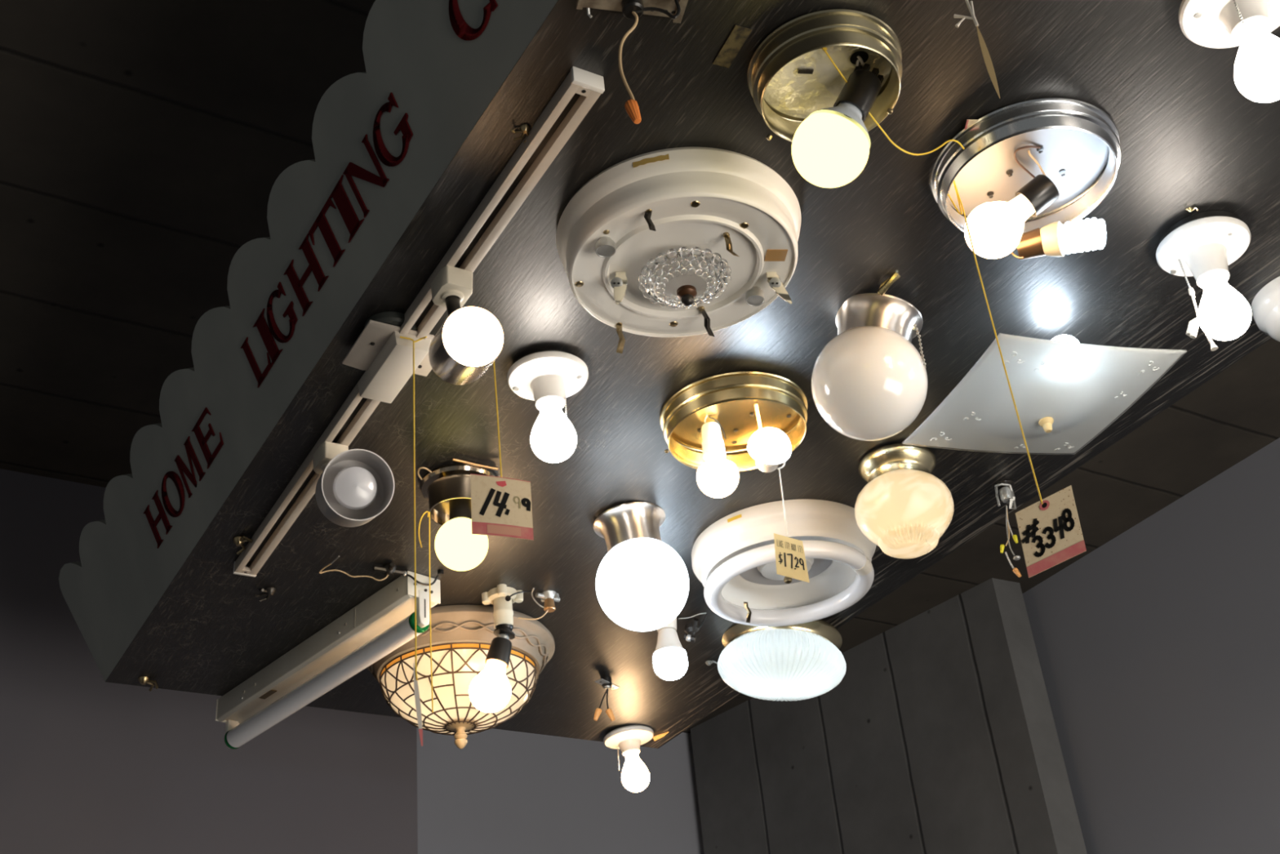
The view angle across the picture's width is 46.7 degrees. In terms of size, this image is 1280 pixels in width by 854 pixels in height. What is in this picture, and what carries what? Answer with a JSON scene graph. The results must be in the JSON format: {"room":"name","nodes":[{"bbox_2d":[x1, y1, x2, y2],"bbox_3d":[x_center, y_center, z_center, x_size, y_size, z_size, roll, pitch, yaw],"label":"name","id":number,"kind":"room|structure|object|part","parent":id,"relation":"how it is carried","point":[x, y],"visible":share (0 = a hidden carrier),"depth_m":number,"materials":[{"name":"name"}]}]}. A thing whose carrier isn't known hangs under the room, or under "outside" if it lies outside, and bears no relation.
{"room":"store","nodes":[
{"label":"store","id":0,"kind":"room"},
{"bbox_2d":[0,468,417,853],"bbox_3d":[-2.530,1.406,2.195,4.690,3.600,0.150,13,-37,-28],"label":"wall","id":1,"kind":"structure","parent":0,"point":[90,764],"depth_m":3.55,"materials":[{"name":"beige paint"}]},
{"bbox_2d":[510,124,530,142],"bbox_3d":[-0.131,-0.322,1.630,0.022,0.008,0.023,-5,-32,-2],"label":"outlet remnant","id":2,"kind":"object","parent":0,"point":[524,128],"visible":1,"depth_m":1.62,"materials":[{"name":"gold metal"}]},
{"bbox_2d":[416,727,704,853],"bbox_3d":[-0.139,2.622,4.533,2.110,3.600,0.150,13,-37,-28],"label":"wall","id":3,"kind":"structure","parent":0,"point":[505,791],"depth_m":5.23,"materials":[{"name":"grey paint"}]},
{"bbox_2d":[0,0,1279,733],"bbox_3d":[-0.594,-1.160,2.018,6.800,0.200,8.700,13,-37,-28],"label":"ceiling","id":4,"kind":"structure","parent":0,"point":[144,144],"depth_m":2.98,"materials":[{"name":"wood"}]},
{"bbox_2d":[58,0,1279,748],"bbox_3d":[0.316,-0.518,1.997,1.337,1.067,3.489,13,-37,-28],"label":"display panel","id":5,"kind":"object","parent":4,"relation":"hanging from","point":[683,241],"depth_m":1.99,"materials":[{"name":"black wood"}]},
{"bbox_2d":[137,676,158,691],"bbox_3d":[-0.917,0.478,2.767,0.028,0.015,0.038,-21,-35,23],"label":"outlet remnant","id":6,"kind":"object","parent":5,"relation":"attached to","point":[143,680],"visible":1,"depth_m":2.76,"materials":[{"name":"gold metal"}]},
{"bbox_2d":[225,720,238,748],"bbox_3d":[-0.789,0.589,2.862,0.022,0.063,0.012,22,-42,-37],"label":"socket","id":7,"kind":"object","parent":5,"relation":"attached to","point":[229,724],"depth_m":2.86,"materials":[{"name":"white"}]},
{"bbox_2d":[232,535,252,555],"bbox_3d":[-0.630,0.185,2.348,0.051,0.014,0.029,-28,-38,31],"label":"outlet remnant","id":8,"kind":"object","parent":5,"relation":"attached to","point":[237,540],"visible":1,"depth_m":2.34,"materials":[{"name":"gold metal"}]},
{"bbox_2d":[253,586,276,602],"bbox_3d":[-0.635,0.282,2.502,0.041,0.014,0.036,-29,-39,32],"label":"outlet remnant","id":9,"kind":"object","parent":5,"relation":"attached to","point":[269,591],"visible":1,"depth_m":2.50,"materials":[{"name":"brown metal"}]},
{"bbox_3d":[-0.229,-0.434,1.657,0.115,0.226,3.336,13,-37,-28],"label":"sign panel","id":10,"kind":"part","parent":5,"relation":"part of","materials":[{"name":"white paint"}]},
{"bbox_2d":[215,569,444,749],"bbox_3d":[-0.568,0.430,2.669,0.075,0.101,0.680,22,-41,-37],"label":"fluorescent light fixture","id":11,"kind":"object","parent":5,"relation":"attached to","point":[384,622],"visible":0.95,"depth_m":2.63,"materials":[{"name":"white metal"}]},
{"bbox_3d":[-0.794,0.557,2.885,0.067,0.044,0.004,22,-42,-37],"label":"plate","id":12,"kind":"part","parent":11,"relation":"part of","materials":[{"name":"beige metal"}]},
{"bbox_3d":[-0.365,0.271,2.501,0.067,0.044,0.004,22,-42,-37],"label":"plate","id":13,"kind":"part","parent":11,"relation":"part of","materials":[{"name":"beige metal"}]},
{"bbox_2d":[319,555,406,581],"bbox_3d":[-0.456,0.240,2.455,0.138,0.025,0.061,13,-37,-28],"label":"wire","id":14,"kind":"object","parent":5,"relation":"attached to","point":[389,570],"visible":1,"depth_m":2.46,"materials":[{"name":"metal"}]},
{"bbox_2d":[233,66,604,577],"bbox_3d":[-0.352,-0.061,1.983,0.115,0.037,1.203,13,-37,-28],"label":"track","id":15,"kind":"object","parent":5,"relation":"attached to","point":[386,358],"visible":0.96,"depth_m":1.89,"materials":[{"name":"white metal"}]},
{"bbox_2d":[313,441,394,527],"bbox_3d":[-0.402,0.082,2.063,0.099,0.147,0.137,7,-34,-20],"label":"track spotlight","id":16,"kind":"object","parent":15,"relation":"attached to","point":[353,486],"visible":1,"depth_m":2.04,"materials":[{"name":"beige"}]},
{"bbox_3d":[-0.398,0.090,2.043,0.060,0.059,0.068,13,-37,-28],"label":"bulb","id":17,"kind":"part","parent":16,"relation":"part of","materials":[{"name":"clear glass"}]},
{"bbox_2d":[400,336,426,342],"bbox_3d":[-0.288,-0.112,1.885,0.035,0.007,0.010,-5,-32,-1],"label":"string","id":18,"kind":"object","parent":15,"relation":"hanging from","point":[412,340],"visible":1,"depth_m":1.89,"materials":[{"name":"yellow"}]},
{"bbox_2d":[413,342,417,679],"bbox_3d":[-0.268,0.087,1.763,0.003,0.460,0.002,13,-37,-28],"label":"string","id":19,"kind":"object","parent":15,"relation":"hanging from","point":[415,660],"visible":1,"depth_m":1.75,"materials":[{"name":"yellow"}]},
{"bbox_2d":[413,662,422,746],"bbox_3d":[-0.245,0.311,1.640,0.010,0.099,0.032,-2,-32,-7],"label":"price tag","id":20,"kind":"object","parent":19,"relation":"hanging from","point":[417,700],"visible":1,"depth_m":1.62,"materials":[{"name":"beige"}]},
{"bbox_2d":[428,265,504,385],"bbox_3d":[-0.207,-0.123,1.732,0.073,0.186,0.135,5,-34,-17],"label":"track spotlight","id":21,"kind":"object","parent":15,"relation":"attached to","point":[471,338],"visible":1,"depth_m":1.67,"materials":[{"name":"beige"}]},
{"bbox_3d":[-0.218,-0.127,1.765,0.017,0.088,0.041,9,-35,-22],"label":"stem","id":22,"kind":"part","parent":21,"relation":"part of","materials":[{"name":"brown metal"}]},
{"bbox_3d":[-0.201,-0.091,1.702,0.072,0.101,0.118,5,-33,-16],"label":"lamp shade","id":23,"kind":"part","parent":21,"relation":"part of","materials":[{"name":"silver metal"}]},
{"bbox_3d":[-0.189,-0.100,1.664,0.067,0.064,0.032,5,-34,-17],"label":"bulb","id":24,"kind":"part","parent":21,"relation":"part of","materials":[{"name":"white glass"}]},
{"bbox_2d":[416,590,429,627],"bbox_3d":[-0.364,0.306,2.482,0.022,0.063,0.012,22,-42,-37],"label":"socket","id":25,"kind":"object","parent":5,"relation":"attached to","point":[422,596],"depth_m":2.48,"materials":[{"name":"white plastic"}]},
{"bbox_2d":[417,511,429,547],"bbox_3d":[-0.317,0.150,2.175,0.016,0.060,0.002,-1,-32,-9],"label":"string","id":26,"kind":"object","parent":5,"relation":"hanging from","point":[425,511],"visible":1,"depth_m":2.18,"materials":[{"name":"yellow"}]},
{"bbox_2d":[428,511,433,712],"bbox_3d":[-0.298,0.258,2.108,0.003,0.313,0.002,13,-37,-28],"label":"string","id":27,"kind":"object","parent":5,"relation":"hanging from","point":[428,512],"visible":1,"depth_m":2.10,"materials":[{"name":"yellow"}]},
{"bbox_3d":[-0.274,0.141,2.212,0.137,0.147,0.130,13,-37,-28],"label":"canopy light","id":28,"kind":"part","parent":5,"relation":"part of","materials":[{"name":"white glass"}]},
{"bbox_3d":[-0.329,0.504,2.703,0.285,0.090,0.285,13,-37,-28],"label":"lamp shade","id":29,"kind":"part","parent":5,"relation":"part of","materials":[{"name":"beige glass"}]},
{"bbox_2d":[448,497,471,519],"bbox_3d":[-0.271,0.123,2.234,0.033,0.045,0.033,13,-37,-28],"label":"socket","id":30,"kind":"object","parent":5,"relation":"attached to","point":[460,508],"depth_m":2.22,"materials":[{"name":"black"}]},
{"bbox_3d":[-0.330,0.492,2.710,0.358,0.202,0.358,-21,-35,23],"label":"stained glass bowl light","id":31,"kind":"part","parent":5,"relation":"part of","materials":[{"name":"beige glass"}]},
{"bbox_3d":[-0.265,0.174,2.203,0.080,0.080,0.080,13,-37,-28],"label":"bulb","id":32,"kind":"part","parent":5,"relation":"part of","materials":[{"name":"white glass"}]},
{"bbox_3d":[-0.254,0.435,2.502,0.071,0.094,0.071,13,-37,-28],"label":"bulb","id":33,"kind":"part","parent":5,"relation":"part of","materials":[{"name":"white glass"}]},
{"bbox_3d":[-0.240,0.383,2.537,0.106,0.218,0.087,13,-37,-28],"label":"keyless socket light","id":34,"kind":"part","parent":5,"relation":"part of","materials":[{"name":"white glass"}]},
{"bbox_2d":[470,361,533,540],"bbox_3d":[-0.175,-0.004,1.826,0.072,0.326,0.007,-2,-32,-6],"label":"price tag","id":35,"kind":"object","parent":5,"relation":"hanging from","point":[500,506],"visible":0.98,"depth_m":1.76,"materials":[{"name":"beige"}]},
{"bbox_2d":[487,524,520,536],"bbox_3d":[-0.160,0.122,1.747,0.040,0.018,0.001,-2,-32,-6],"label":"print","id":36,"kind":"object","parent":35,"relation":"on","point":[499,530],"depth_m":1.75,"materials":[{"name":"pink"}]},
{"bbox_2d":[518,587,559,619],"bbox_3d":[-0.171,0.312,2.596,0.072,0.048,0.052,13,-37,-28],"label":"stud","id":37,"kind":"object","parent":5,"relation":"attached to","point":[548,597],"visible":1,"depth_m":2.60,"materials":[{"name":"metal"}]},
{"bbox_2d":[506,349,588,462],"bbox_3d":[-0.120,-0.018,1.986,0.111,0.145,0.111,13,-37,-28],"label":"porcelain lampholder","id":38,"kind":"object","parent":5,"relation":"attached to","point":[545,377],"visible":1,"depth_m":1.98,"materials":[{"name":"white ceramic"}]},
{"bbox_3d":[-0.116,0.004,1.972,0.062,0.092,0.062,13,-37,-28],"label":"bulb","id":39,"kind":"part","parent":38,"relation":"part of","materials":[{"name":"white glass"}]},
{"bbox_3d":[-0.102,-0.033,2.023,0.003,0.048,0.003,13,-37,-28],"label":"pull chain","id":40,"kind":"part","parent":38,"relation":"part of","materials":[{"name":"metal"}]},
{"bbox_2d":[595,235,615,257],"bbox_3d":[-0.040,-0.209,1.708,0.024,0.017,0.024,13,-37,-28],"label":"socket","id":41,"kind":"object","parent":5,"relation":"attached to","point":[605,246],"depth_m":1.70,"materials":[{"name":"metal"}]},
{"bbox_2d":[593,676,619,720],"bbox_3d":[-0.070,0.544,2.943,0.036,0.090,0.060,-25,-37,27],"label":"connectors","id":42,"kind":"object","parent":5,"relation":"attached to","point":[606,682],"visible":1,"depth_m":2.94,"materials":[{"name":"orange plastic"}]},
{"bbox_3d":[-0.066,0.511,2.958,0.020,0.018,0.020,13,-37,-28],"label":"outlet knob","id":43,"kind":"part","parent":42,"relation":"part of","materials":[{"name":"silver"}]},
{"bbox_2d":[613,271,627,304],"bbox_3d":[-0.023,-0.166,1.757,0.018,0.051,0.011,-4,-32,-3],"label":"socket","id":44,"kind":"object","parent":5,"relation":"attached to","point":[620,278],"depth_m":1.75,"materials":[{"name":"beige plastic"}]},
{"bbox_2d":[603,724,653,791],"bbox_3d":[-0.020,0.723,3.202,0.111,0.133,0.111,13,-37,-28],"label":"porcelain lampholder","id":45,"kind":"object","parent":5,"relation":"attached to","point":[635,775],"visible":1,"depth_m":3.19,"materials":[{"name":"white ceramic"}]},
{"bbox_3d":[-0.047,0.719,3.224,0.004,0.059,0.003,-5,-32,-2],"label":"pull chain","id":46,"kind":"part","parent":45,"relation":"part of","materials":[{"name":"metal"}]},
{"bbox_3d":[-0.011,0.740,3.191,0.062,0.093,0.062,13,-37,-28],"label":"bulb","id":47,"kind":"part","parent":45,"relation":"part of","materials":[{"name":"white glass"}]},
{"bbox_2d":[576,0,688,124],"bbox_3d":[-0.001,-0.359,1.438,0.109,0.171,0.036,1,-33,-11],"label":"plate","id":48,"kind":"object","parent":5,"relation":"attached to","point":[674,10],"visible":1,"depth_m":1.47,"materials":[{"name":"black"}]},
{"bbox_3d":[-0.008,-0.423,1.478,0.108,0.008,0.032,3,-33,-14],"label":"plate","id":49,"kind":"part","parent":48,"relation":"part of","materials":[{"name":"beige metal"}]},
{"bbox_3d":[0.002,0.229,2.358,0.148,0.195,0.148,13,-37,-28],"label":"globe light","id":50,"kind":"part","parent":5,"relation":"part of","materials":[{"name":"white glass"}]},
{"bbox_2d":[653,731,668,740],"bbox_3d":[0.044,0.679,3.258,0.017,0.004,0.052,23,-42,-38],"label":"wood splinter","id":51,"kind":"object","parent":5,"relation":"attached to","point":[660,735],"visible":1,"depth_m":3.26,"materials":[{"name":"wood"}]},
{"bbox_3d":[0.296,-0.612,2.049,1.312,0.849,3.489,13,-37,-28],"label":"display canopy","id":52,"kind":"part","parent":5,"relation":"part of","materials":[{"name":"black wood"}]},
{"bbox_2d":[653,616,687,680],"bbox_3d":[0.049,0.368,2.612,0.080,0.164,0.080,13,-37,-28],"label":"bulb","id":53,"kind":"object","parent":5,"relation":"hanging from","point":[669,656],"visible":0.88,"depth_m":2.57,"materials":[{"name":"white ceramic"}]},
{"bbox_3d":[0.050,0.379,2.605,0.057,0.043,0.057,13,-37,-28],"label":"bulb","id":54,"kind":"part","parent":53,"relation":"part of","materials":[{"name":"white plastic"}]},
{"bbox_3d":[0.054,0.417,2.581,0.060,0.047,0.060,13,-37,-28],"label":"bulb","id":55,"kind":"part","parent":53,"relation":"part of","materials":[{"name":"white glass"}]},
{"bbox_3d":[0.056,-0.149,1.744,0.016,0.016,0.016,13,-37,-28],"label":"finial knob","id":56,"kind":"part","parent":5,"relation":"part of","materials":[{"name":"brown metal"}]},
{"bbox_3d":[0.104,0.373,2.739,0.054,0.039,0.056,-11,-32,9],"label":"wire bracket","id":57,"kind":"part","parent":5,"relation":"part of","materials":[{"name":"grey metal"}]},
{"bbox_2d":[705,660,717,665],"bbox_3d":[0.140,0.466,2.928,0.027,0.010,0.021,-24,-36,26],"label":"clip","id":58,"kind":"object","parent":5,"relation":"attached to","point":[708,662],"visible":0.97,"depth_m":2.93,"materials":[{"name":"metal"}]},
{"bbox_3d":[0.111,0.067,2.123,0.061,0.070,0.061,13,-37,-28],"label":"bulb","id":59,"kind":"part","parent":5,"relation":"part of","materials":[{"name":"white glass"}]},
{"bbox_2d":[701,404,762,460],"bbox_3d":[0.138,0.021,2.135,0.074,0.087,0.091,13,-37,-28],"label":"socket","id":60,"kind":"object","parent":5,"relation":"attached to","point":[731,422],"depth_m":2.15,"materials":[{"name":"white metal"}]},
{"bbox_2d":[712,25,751,68],"bbox_3d":[0.097,-0.398,1.553,0.019,0.001,0.056,8,-35,-22],"label":"tape patch","id":61,"kind":"object","parent":5,"relation":"attached to","point":[739,35],"visible":1,"depth_m":1.55,"materials":[{"name":"beige paper"}]},
{"bbox_3d":[0.142,0.032,2.127,0.217,0.128,0.217,13,-37,-28],"label":"brass pan light","id":62,"kind":"part","parent":5,"relation":"part of","materials":[{"name":"gold metal"}]},
{"bbox_3d":[0.137,-0.018,2.158,0.197,0.002,0.197,12,-36,-26],"label":"plate","id":63,"kind":"part","parent":5,"relation":"part of","materials":[{"name":"gold metal"}]},
{"bbox_2d":[745,286,764,306],"bbox_3d":[0.140,-0.161,1.814,0.024,0.018,0.024,13,-37,-28],"label":"socket","id":64,"kind":"object","parent":5,"relation":"attached to","point":[754,295],"depth_m":1.81,"materials":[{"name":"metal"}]},
{"bbox_3d":[0.184,0.025,2.084,0.062,0.061,0.041,-1,-32,-8],"label":"bulb","id":65,"kind":"part","parent":5,"relation":"part of","materials":[{"name":"white glass"}]},
{"bbox_2d":[765,271,791,303],"bbox_3d":[0.167,-0.168,1.784,0.026,0.053,0.011,-4,-32,-3],"label":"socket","id":66,"kind":"object","parent":5,"relation":"attached to","point":[778,282],"depth_m":1.78,"materials":[{"name":"beige plastic"}]},
{"bbox_3d":[0.269,0.447,2.828,0.243,0.130,0.244,13,-37,-28],"label":"mushroom light","id":67,"kind":"part","parent":5,"relation":"part of","materials":[{"name":"white glass"}]},
{"bbox_3d":[0.248,0.242,2.506,0.316,0.098,0.316,13,-37,-28],"label":"circline light","id":68,"kind":"part","parent":5,"relation":"part of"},
{"bbox_2d":[781,484,789,534],"bbox_3d":[0.202,0.104,2.081,0.003,0.107,0.001,-9,-32,5],"label":"string","id":69,"kind":"object","parent":5,"relation":"hanging from","point":[781,485],"visible":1,"depth_m":2.07,"materials":[{"name":"beige"}]},
{"bbox_3d":[0.249,0.251,2.500,0.015,0.029,0.015,13,-37,-28],"label":"finial knob","id":70,"kind":"part","parent":5,"relation":"part of","materials":[{"name":"gold metal"}]},
{"bbox_2d":[773,468,809,582],"bbox_3d":[0.202,0.137,2.063,0.042,0.182,0.005,-8,-32,4],"label":"price tag","id":71,"kind":"object","parent":5,"relation":"hanging from","point":[790,559],"visible":1,"depth_m":2.04,"materials":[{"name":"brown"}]},
{"bbox_3d":[0.177,-0.380,1.583,0.016,0.002,0.006,0,-33,-10],"label":"slot plate","id":72,"kind":"part","parent":5,"relation":"part of","materials":[{"name":"brown metal"}]},
{"bbox_3d":[0.204,-0.326,1.552,0.166,0.142,0.166,13,-37,-28],"label":"brass pan light","id":73,"kind":"part","parent":5,"relation":"part of","materials":[{"name":"gold metal"}]},
{"bbox_3d":[0.198,-0.382,1.588,0.145,0.002,0.145,13,-37,-28],"label":"plate","id":74,"kind":"part","parent":5,"relation":"part of","materials":[{"name":"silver metal"}]},
{"bbox_3d":[0.199,-0.288,1.548,0.081,0.074,0.081,13,-37,-28],"label":"bulb","id":75,"kind":"part","parent":5,"relation":"part of","materials":[{"name":"white glass"}]},
{"bbox_2d":[833,63,884,122],"bbox_3d":[0.233,-0.354,1.577,0.054,0.065,0.054,13,-37,-28],"label":"socket","id":76,"kind":"object","parent":5,"relation":"attached to","point":[857,96],"depth_m":1.57,"materials":[{"name":"black plastic"}]},
{"bbox_3d":[0.302,-0.075,1.946,0.160,0.190,0.151,-18,-34,18],"label":"globe light","id":77,"kind":"part","parent":5,"relation":"part of","materials":[{"name":"white glass"}]},
{"bbox_3d":[0.300,-0.057,1.938,0.151,0.151,0.150,13,-37,-28],"label":"globe","id":78,"kind":"part","parent":5,"relation":"part of","materials":[{"name":"white glass"}]},
{"bbox_2d":[822,48,964,155],"bbox_3d":[0.268,-0.342,1.617,0.224,0.044,0.036,20,-40,-35],"label":"string","id":79,"kind":"object","parent":5,"relation":"hanging from","point":[824,50],"visible":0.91,"depth_m":1.62,"materials":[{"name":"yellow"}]},
{"bbox_3d":[0.405,0.122,2.279,0.151,0.161,0.151,13,-37,-28],"label":"schoolhouse light","id":80,"kind":"part","parent":5,"relation":"part of","materials":[{"name":"beige glass"}]},
{"bbox_3d":[0.362,-0.104,1.911,0.006,0.070,0.004,-13,-33,11],"label":"pull chain","id":81,"kind":"part","parent":5,"relation":"part of","materials":[{"name":"metal"}]},
{"bbox_2d":[964,120,978,130],"bbox_3d":[0.384,-0.338,1.690,0.029,0.001,0.037,-4,-32,-3],"label":"price tag","id":82,"kind":"object","parent":5,"relation":"attached to","point":[969,122],"visible":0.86,"depth_m":1.68,"materials":[{"name":"beige paper"}]},
{"bbox_2d":[953,0,999,98],"bbox_3d":[0.330,-0.377,1.467,0.024,0.170,0.026,-15,-33,14],"label":"price tag","id":83,"kind":"object","parent":5,"relation":"hanging from","point":[988,61],"visible":1,"depth_m":1.45,"materials":[{"name":"brown paper"}]},
{"bbox_3d":[0.422,-0.235,1.740,0.074,0.070,0.080,13,-37,-28],"label":"bulb","id":84,"kind":"part","parent":5,"relation":"part of","materials":[{"name":"white glass"}]},
{"bbox_2d":[994,480,1021,577],"bbox_3d":[0.598,0.165,2.379,0.043,0.165,0.036,5,-34,-18],"label":"strap","id":85,"kind":"object","parent":5,"relation":"attached to","point":[1005,487],"visible":1,"depth_m":2.40,"materials":[{"name":"metal"}]},
{"bbox_2d":[953,180,1086,577],"bbox_3d":[0.395,-0.077,1.609,0.064,0.519,0.006,-15,-33,15],"label":"price tag","id":86,"kind":"object","parent":5,"relation":"hanging from","point":[1050,530],"visible":0.99,"depth_m":1.50,"materials":[{"name":"beige paper"}]},
{"bbox_3d":[0.466,-0.266,1.729,0.238,0.103,0.222,13,-37,-28],"label":"chrome pan light","id":87,"kind":"part","parent":5,"relation":"part of","materials":[{"name":"silver metal"}]},
{"bbox_3d":[0.455,-0.307,1.750,0.196,0.002,0.196,15,-37,-29],"label":"plate","id":88,"kind":"part","parent":5,"relation":"part of","materials":[{"name":"silver metal"}]},
{"bbox_2d":[1016,227,1045,259],"bbox_3d":[0.477,-0.222,1.810,0.032,0.035,0.035,-17,-33,16],"label":"socket","id":89,"kind":"object","parent":5,"relation":"attached to","point":[1032,244],"depth_m":1.80,"materials":[{"name":"brown metal"}]},
{"bbox_2d":[1015,174,1059,217],"bbox_3d":[0.468,-0.272,1.743,0.048,0.048,0.037,-15,-33,15],"label":"socket","id":90,"kind":"object","parent":5,"relation":"attached to","point":[1034,193],"depth_m":1.73,"materials":[{"name":"black plastic"}]},
{"bbox_3d":[0.570,-0.037,2.109,0.306,0.104,0.280,4,-33,-15],"label":"square glass light","id":91,"kind":"part","parent":5,"relation":"part of","materials":[{"name":"white glass"}]},
{"bbox_3d":[0.573,-0.002,2.086,0.021,0.019,0.021,13,-37,-28],"label":"finial knob","id":92,"kind":"part","parent":5,"relation":"part of","materials":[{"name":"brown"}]},
{"bbox_3d":[0.582,-0.103,2.034,0.048,0.048,0.048,13,-37,-28],"label":"bulb","id":93,"kind":"part","parent":5,"relation":"part of","materials":[{"name":"white glass"}]},
{"bbox_2d":[1185,207,1198,211],"bbox_3d":[0.688,-0.272,1.850,0.017,0.005,0.011,13,-37,-28],"label":"residue","id":94,"kind":"object","parent":5,"relation":"attached to","point":[1188,209],"visible":1,"depth_m":1.85,"materials":[{"name":"gold metal"}]},
{"bbox_2d":[1155,210,1251,351],"bbox_3d":[0.726,-0.174,1.860,0.116,0.164,0.116,13,-37,-28],"label":"porcelain lampholder","id":95,"kind":"object","parent":5,"relation":"attached to","point":[1202,246],"visible":1,"depth_m":1.86,"materials":[{"name":"white ceramic"}]},
{"bbox_3d":[0.693,-0.196,1.887,0.003,0.052,0.003,13,-37,-28],"label":"pull chain","id":96,"kind":"part","parent":95,"relation":"part of","materials":[{"name":"metal"}]},
{"bbox_3d":[0.697,-0.134,1.855,0.036,0.094,0.009,-19,-34,20],"label":"pull cord","id":97,"kind":"part","parent":95,"relation":"part of","materials":[{"name":"beige plastic"}]},
{"bbox_3d":[0.725,-0.151,1.848,0.062,0.092,0.062,13,-37,-28],"label":"bulb","id":98,"kind":"part","parent":95,"relation":"part of","materials":[{"name":"white glass"}]},
{"bbox_2d":[1178,0,1279,102],"bbox_3d":[0.629,-0.394,1.511,0.124,0.146,0.124,13,-37,-28],"label":"porcelain lampholder","id":99,"kind":"object","parent":5,"relation":"attached to","point":[1248,24],"visible":1,"depth_m":1.51,"materials":[{"name":"white ceramic"}]},
{"bbox_3d":[0.609,-0.422,1.508,0.003,0.052,0.003,13,-37,-28],"label":"pull chain","id":100,"kind":"part","parent":99,"relation":"part of","materials":[{"name":"metal"}]},
{"bbox_3d":[0.629,-0.370,1.498,0.062,0.092,0.062,13,-37,-28],"label":"bulb","id":101,"kind":"part","parent":99,"relation":"part of","materials":[{"name":"white glass"}]},
{"bbox_3d":[0.910,-0.158,2.019,0.134,0.057,0.134,13,-37,-28],"label":"drum light","id":102,"kind":"part","parent":5,"relation":"part of","materials":[{"name":"white glass"}]},
{"bbox_2d":[690,577,1087,853],"bbox_3d":[0.868,2.354,4.275,0.372,3.600,1.478,13,-37,-28],"label":"wall","id":103,"kind":"structure","parent":0,"point":[938,734],"depth_m":4.81,"materials":[{"name":"wood"}]},
{"bbox_2d":[1022,437,1279,853],"bbox_3d":[2.699,0.879,2.230,0.150,3.600,7.700,13,-37,-28],"label":"wall","id":104,"kind":"structure","parent":0,"point":[1157,648],"depth_m":4.26,"materials":[{"name":"grey paint"}]}
]}

